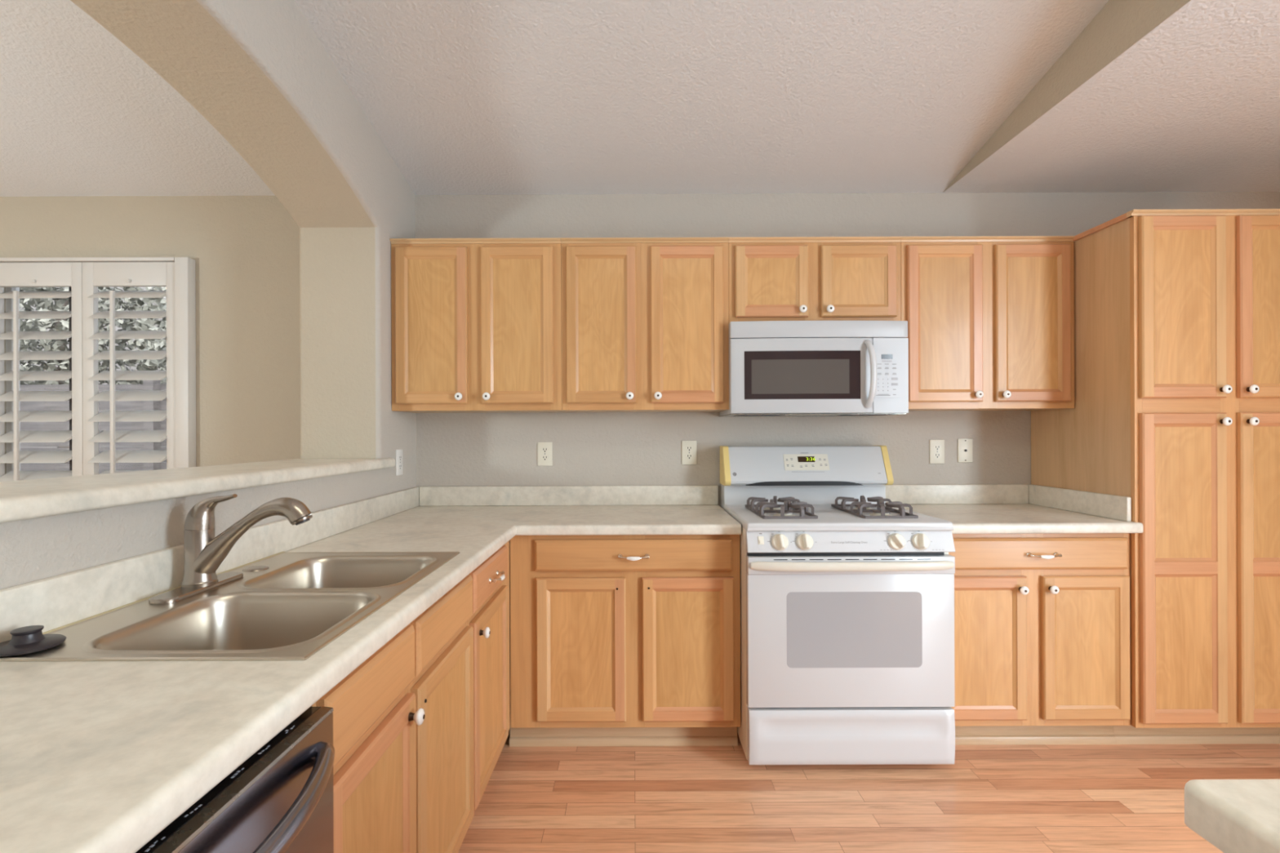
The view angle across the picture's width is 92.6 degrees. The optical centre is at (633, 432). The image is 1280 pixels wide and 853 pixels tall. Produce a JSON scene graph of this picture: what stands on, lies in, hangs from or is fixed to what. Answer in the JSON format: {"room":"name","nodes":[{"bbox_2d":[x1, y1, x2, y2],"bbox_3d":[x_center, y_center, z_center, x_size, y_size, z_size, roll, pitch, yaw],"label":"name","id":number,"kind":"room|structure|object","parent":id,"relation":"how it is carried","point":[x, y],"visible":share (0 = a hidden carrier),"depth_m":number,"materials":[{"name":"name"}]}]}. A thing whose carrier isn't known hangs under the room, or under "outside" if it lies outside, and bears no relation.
{"room":"kitchen","nodes":[
{"label":"kitchen","id":0,"kind":"room"},
{"bbox_2d":[0,0,275,196],"bbox_3d":[-3.056,-1.795,-0.250,3.301,1.333,6.700,0,0,0],"label":"ceiling","id":1,"kind":"structure","parent":0,"point":[82,113],"depth_m":2.48,"materials":[{"name":"paint"}]},
{"bbox_2d":[0,0,416,589],"bbox_3d":[-1.232,-0.579,-0.260,0.340,3.681,6.480,0,0,0],"label":"wall","id":2,"kind":"structure","parent":0,"point":[258,72],"depth_m":2.10,"materials":[{"name":"paint"}]},
{"bbox_2d":[0,457,395,522],"bbox_3d":[-1.224,0.128,1.494,0.390,0.040,2.293,0,0,0],"label":"bar ledge","id":3,"kind":"object","parent":2,"relation":"attached to","point":[21,500],"visible":1,"depth_m":1.39,"materials":[{"name":"laminate"}]},
{"bbox_2d":[0,486,419,643],"bbox_3d":[-1.049,0.308,1.365,0.020,0.095,3.229,0,0,0],"label":"backsplash","id":4,"kind":"structure","parent":2,"relation":"attached to","point":[53,602],"depth_m":1.30,"materials":[{"name":"laminate"}]},
{"bbox_2d":[395,448,403,475],"bbox_3d":[-1.055,0.133,2.757,0.008,0.116,0.072,0,0,0],"label":"wall outlet","id":5,"kind":"object","parent":2,"relation":"attached to","point":[399,457],"visible":1,"depth_m":2.75,"materials":[{"name":"white plastic"}]},
{"bbox_2d":[0,191,1279,664],"bbox_3d":[-0.700,-0.100,3.040,8.000,2.720,0.120,0,0,0],"label":"wall","id":6,"kind":"structure","parent":0,"point":[492,449],"depth_m":2.98,"materials":[{"name":"beige paint"}]},
{"bbox_2d":[0,257,195,473],"bbox_3d":[-2.652,-0.186,2.998,1.042,1.307,0.145,0,0,0],"label":"window","id":7,"kind":"structure","parent":6,"relation":"in","point":[184,267],"depth_m":2.93,"materials":[{"name":"white wood"}]},
{"bbox_2d":[0,262,83,481],"bbox_3d":[-2.878,-0.209,2.946,0.454,1.221,0.113,0,0,0],"label":"plantation shutter","id":8,"kind":"object","parent":7,"relation":"attached to","point":[43,274],"visible":0.73,"depth_m":2.94,"materials":[{"name":"white wood"}]},
{"bbox_2d":[82,262,175,475],"bbox_3d":[-2.419,-0.210,2.946,0.458,1.221,0.113,0,0,0],"label":"plantation shutter","id":9,"kind":"object","parent":7,"relation":"attached to","point":[95,275],"visible":0.73,"depth_m":2.94,"materials":[{"name":"white wood"}]},
{"bbox_2d":[389,237,567,413],"bbox_3d":[-0.688,-0.472,2.801,0.744,0.750,0.354,0,0,0],"label":"upper cabinet","id":10,"kind":"object","parent":6,"relation":"attached to","point":[477,322],"visible":0.98,"depth_m":2.67,"materials":[{"name":"brown wood"}]},
{"bbox_2d":[537,441,552,466],"bbox_3d":[-0.432,0.103,2.976,0.072,0.116,0.008,0,0,0],"label":"wall outlet","id":11,"kind":"object","parent":6,"relation":"attached to","point":[544,448],"visible":1,"depth_m":2.97,"materials":[{"name":"beige plastic"}]},
{"bbox_2d":[541,454,548,461],"bbox_3d":[-0.431,0.122,2.973,0.033,0.029,0.002,0,0,0],"label":"receptacle","id":12,"kind":"object","parent":11,"relation":"attached to","point":[544,457],"depth_m":2.97,"materials":[{"name":"beige plastic"}]},
{"bbox_2d":[541,447,548,453],"bbox_3d":[-0.432,0.083,2.973,0.033,0.029,0.002,0,0,0],"label":"receptacle","id":13,"kind":"object","parent":11,"relation":"attached to","point":[544,450],"depth_m":2.97,"materials":[{"name":"beige plastic"}]},
{"bbox_2d":[419,485,718,506],"bbox_3d":[-0.314,0.306,2.970,1.448,0.095,0.020,0,0,0],"label":"backsplash","id":14,"kind":"structure","parent":6,"relation":"attached to","point":[522,495],"depth_m":2.96,"materials":[{"name":"laminate"}]},
{"bbox_2d":[560,236,728,412],"bbox_3d":[0.050,-0.475,2.801,0.732,0.750,0.354,0,0,0],"label":"upper cabinet","id":15,"kind":"object","parent":6,"relation":"attached to","point":[645,321],"visible":1,"depth_m":2.67,"materials":[{"name":"brown wood"}]},
{"bbox_2d":[681,440,696,464],"bbox_3d":[0.270,0.096,2.976,0.072,0.116,0.008,0,0,0],"label":"wall outlet","id":16,"kind":"object","parent":6,"relation":"attached to","point":[688,447],"visible":1,"depth_m":2.97,"materials":[{"name":"beige plastic"}]},
{"bbox_2d":[685,453,693,459],"bbox_3d":[0.270,0.116,2.973,0.033,0.029,0.002,0,0,0],"label":"receptacle","id":17,"kind":"object","parent":16,"relation":"attached to","point":[688,456],"depth_m":2.97,"materials":[{"name":"beige plastic"}]},
{"bbox_2d":[685,445,693,451],"bbox_3d":[0.270,0.076,2.973,0.033,0.029,0.002,0,0,0],"label":"receptacle","id":18,"kind":"object","parent":16,"relation":"attached to","point":[688,448],"depth_m":2.97,"materials":[{"name":"beige plastic"}]},
{"bbox_2d":[728,236,902,324],"bbox_3d":[0.793,-0.667,2.801,0.754,0.372,0.354,0,0,0],"label":"upper cabinet","id":19,"kind":"object","parent":6,"relation":"attached to","point":[771,278],"visible":0.95,"depth_m":2.67,"materials":[{"name":"brown wood"}]},
{"bbox_2d":[718,320,908,417],"bbox_3d":[0.791,-0.277,2.759,0.757,0.400,0.439,0,0,0],"label":"microwave","id":20,"kind":"object","parent":19,"relation":"attached to","point":[777,368],"visible":1,"depth_m":2.59,"materials":[{"name":"grey plastic"}]},
{"bbox_2d":[875,360,897,395],"bbox_3d":[1.074,-0.232,2.598,0.095,0.148,0.014,0,0,0],"label":"print","id":21,"kind":"object","parent":20,"relation":"attached to","point":[886,371],"depth_m":2.59,"materials":[{"name":"grey plastic"}]},
{"bbox_2d":[929,440,944,463],"bbox_3d":[1.476,0.091,2.976,0.072,0.116,0.008,0,0,0],"label":"wall outlet","id":22,"kind":"object","parent":6,"relation":"attached to","point":[936,446],"visible":1,"depth_m":2.97,"materials":[{"name":"beige plastic"}]},
{"bbox_2d":[933,453,940,458],"bbox_3d":[1.476,0.111,2.973,0.033,0.029,0.002,0,0,0],"label":"receptacle","id":23,"kind":"object","parent":22,"relation":"attached to","point":[936,455],"depth_m":2.97,"materials":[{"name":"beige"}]},
{"bbox_2d":[933,444,940,450],"bbox_3d":[1.476,0.072,2.973,0.033,0.029,0.002,0,0,0],"label":"receptacle","id":24,"kind":"object","parent":22,"relation":"attached to","point":[936,447],"depth_m":2.97,"materials":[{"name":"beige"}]},
{"bbox_2d":[885,484,1028,504],"bbox_3d":[1.547,0.298,2.970,0.732,0.095,0.020,0,0,0],"label":"backsplash","id":25,"kind":"structure","parent":6,"relation":"attached to","point":[952,494],"depth_m":2.96,"materials":[{"name":"laminate"}]},
{"bbox_2d":[957,438,973,462],"bbox_3d":[1.613,0.086,2.974,0.072,0.116,0.012,0,0,0],"label":"wall jack","id":26,"kind":"object","parent":6,"relation":"attached to","point":[964,445],"visible":1,"depth_m":2.97,"materials":[{"name":"beige plastic"}]},
{"bbox_2d":[901,235,1075,411],"bbox_3d":[1.549,-0.481,2.801,0.756,0.750,0.354,0,0,0],"label":"upper cabinet","id":27,"kind":"object","parent":6,"relation":"attached to","point":[990,319],"visible":0.95,"depth_m":2.67,"materials":[{"name":"brown wood"}]},
{"bbox_2d":[1027,484,1131,521],"bbox_3d":[1.923,0.297,2.676,0.019,0.095,0.608,0,0,0],"label":"backsplash","id":28,"kind":"structure","parent":6,"relation":"attached to","point":[1104,505],"depth_m":2.61,"materials":[{"name":"laminate"}]},
{"bbox_2d":[758,536,764,544],"bbox_3d":[0.469,0.396,2.247,0.020,0.029,0.015,0,0,0],"label":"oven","id":29,"kind":"object","parent":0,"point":[761,539],"depth_m":2.25,"materials":[{"name":"white plastic"}]},
{"bbox_2d":[294,0,1279,195],"bbox_3d":[1.113,-1.811,-0.250,4.361,1.333,6.700,0,0,0],"label":"ceiling","id":30,"kind":"structure","parent":0,"point":[465,97],"depth_m":2.29,"materials":[{"name":"paint"}]},
{"bbox_2d":[457,699,1279,852],"bbox_3d":[-0.695,1.290,-0.250,8.000,0.060,6.700,0,0,0],"label":"floor","id":31,"kind":"structure","parent":0,"point":[1021,798],"depth_m":2.08,"materials":[{"name":"brown wood"}]},
{"bbox_2d":[135,706,334,852],"bbox_3d":[-0.710,0.832,0.634,0.638,0.855,0.605,0,0,0],"label":"dishwasher","id":32,"kind":"object","parent":31,"relation":"on","point":[279,799],"visible":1,"depth_m":0.76,"materials":[{"name":"black"}]},
{"bbox_2d":[311,575,474,852],"bbox_3d":[-0.739,0.828,1.369,0.601,0.863,0.855,0,0,0],"label":"base cabinet","id":33,"kind":"object","parent":31,"relation":"on","point":[403,718],"visible":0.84,"depth_m":1.28,"materials":[{"name":"brown wood"}]},
{"bbox_2d":[467,541,510,810],"bbox_3d":[-0.730,0.828,2.128,0.608,0.863,0.660,0,0,0],"label":"base cabinet","id":34,"kind":"object","parent":31,"relation":"on","point":[490,619],"visible":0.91,"depth_m":2.01,"materials":[{"name":"brown wood"}]},
{"bbox_2d":[509,534,740,746],"bbox_3d":[-0.042,0.826,2.646,0.915,0.863,0.648,0,0,0],"label":"base cabinet","id":35,"kind":"object","parent":31,"relation":"on","point":[615,640],"visible":0.98,"depth_m":2.37,"materials":[{"name":"brown wood"}]},
{"bbox_2d":[0,485,741,852],"bbox_3d":[-0.324,0.326,1.365,1.468,0.135,3.230,0,0,0],"label":"countertop","id":36,"kind":"structure","parent":35,"relation":"on","point":[96,757],"depth_m":0.91,"materials":[{"name":"laminate"}]},
{"bbox_2d":[0,551,459,662],"bbox_3d":[-0.774,0.440,1.379,0.528,0.186,0.857,0,0,0],"label":"sink","id":37,"kind":"object","parent":36,"relation":"in","point":[284,606],"visible":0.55,"depth_m":1.33,"materials":[{"name":"silver metal"}]},
{"bbox_2d":[0,625,66,657],"bbox_3d":[-0.990,0.335,0.998,0.094,0.031,0.094,0,0,0],"label":"stopper","id":38,"kind":"object","parent":37,"relation":"on","point":[28,639],"visible":1,"depth_m":0.98,"materials":[{"name":"grey rubber"}]},
{"bbox_2d":[148,493,312,604],"bbox_3d":[-0.871,0.245,1.380,0.286,0.214,0.256,0,0,0],"label":"faucet","id":39,"kind":"object","parent":36,"relation":"on","point":[204,552],"visible":1,"depth_m":1.36,"materials":[{"name":"silver metal"}]},
{"bbox_2d":[720,444,955,764],"bbox_3d":[0.797,0.657,2.575,0.762,1.193,0.750,0,0,0],"label":"stove","id":40,"kind":"object","parent":31,"relation":"on","point":[847,593],"visible":0.99,"depth_m":2.24,"materials":[{"name":"white metal"}]},
{"bbox_2d":[724,504,953,531],"bbox_3d":[0.796,0.344,2.535,0.758,0.033,0.580,0,0,0],"label":"cooktop","id":41,"kind":"object","parent":40,"relation":"in","point":[824,517],"depth_m":2.31,"materials":[{"name":"white metal"}]},
{"bbox_2d":[746,554,955,707],"bbox_3d":[0.798,0.731,2.240,0.758,0.553,0.080,0,0,0],"label":"oven","id":42,"kind":"object","parent":40,"relation":"in","point":[823,630],"depth_m":2.24,"materials":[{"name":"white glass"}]},
{"bbox_2d":[948,533,1130,745],"bbox_3d":[1.557,0.820,2.646,0.751,0.863,0.648,0,0,0],"label":"base cabinet","id":43,"kind":"object","parent":31,"relation":"on","point":[1042,621],"visible":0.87,"depth_m":2.37,"materials":[{"name":"brown wood"}]},
{"bbox_2d":[885,484,1142,533],"bbox_3d":[1.563,0.319,2.657,0.764,0.135,0.644,0,0,0],"label":"countertop","id":44,"kind":"structure","parent":43,"relation":"on","point":[971,508],"depth_m":2.65,"materials":[{"name":"laminate"}]},
{"bbox_2d":[1031,208,1279,744],"bbox_3d":[2.306,0.195,2.643,0.769,2.107,0.668,0,0,0],"label":"pantry cabinet","id":45,"kind":"object","parent":31,"relation":"on","point":[1175,412],"visible":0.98,"depth_m":2.35,"materials":[{"name":"brown wood"}]},
{"bbox_3d":[1.105,0.823,-0.073,0.980,0.860,1.315,0,0,0],"label":"cabinet","id":46,"kind":"object","parent":31,"relation":"on","visible":0},
{"bbox_2d":[1184,779,1279,852],"bbox_3d":[1.087,0.370,-0.063,1.068,0.044,1.374,0,0,0],"label":"countertop","id":47,"kind":"structure","parent":46,"relation":"on","point":[1233,815],"depth_m":0.58,"materials":[{"name":"laminate"}]},
{"bbox_2d":[942,0,1190,192],"bbox_3d":[1.527,-1.825,-0.300,0.052,1.310,6.600,0,0,0],"label":"wall","id":48,"kind":"structure","parent":0,"point":[1119,24],"depth_m":2.03,"materials":[{"name":"beige paint"}]},
{"label":"outside","id":49,"kind":"structure","parent":0,"visible":0},
{"bbox_3d":[-3.995,1.352,7.555,16.000,0.080,8.890,0,0,0],"label":"ground","id":50,"kind":"structure","parent":49,"visible":0},
{"bbox_2d":[19,286,166,463],"bbox_3d":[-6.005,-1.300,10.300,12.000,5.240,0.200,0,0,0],"label":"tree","id":51,"kind":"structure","parent":50,"relation":"on","point":[117,328],"depth_m":10.20,"materials":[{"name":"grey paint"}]},
{"bbox_2d":[19,286,166,463],"bbox_3d":[-7.297,-0.666,7.803,2.242,3.992,2.276,0,0,0],"label":"tree","id":52,"kind":"object","parent":50,"relation":"on","point":[41,304],"visible":0.23,"depth_m":7.60,"materials":[{"name":"green plant"}]},
{"bbox_2d":[19,380,166,474],"bbox_3d":[-5.999,0.345,6.365,10.100,1.950,0.130,0,0,0],"label":"fence","id":53,"kind":"object","parent":50,"relation":"on","point":[148,384],"visible":0.09,"depth_m":6.40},
{"bbox_2d":[135,286,166,399],"bbox_3d":[-4.913,-0.573,7.603,2.054,3.787,2.035,0,0,0],"label":"tree","id":54,"kind":"object","parent":50,"relation":"on","point":[161,305],"visible":0.05,"depth_m":6.96,"materials":[{"name":"green plant"}]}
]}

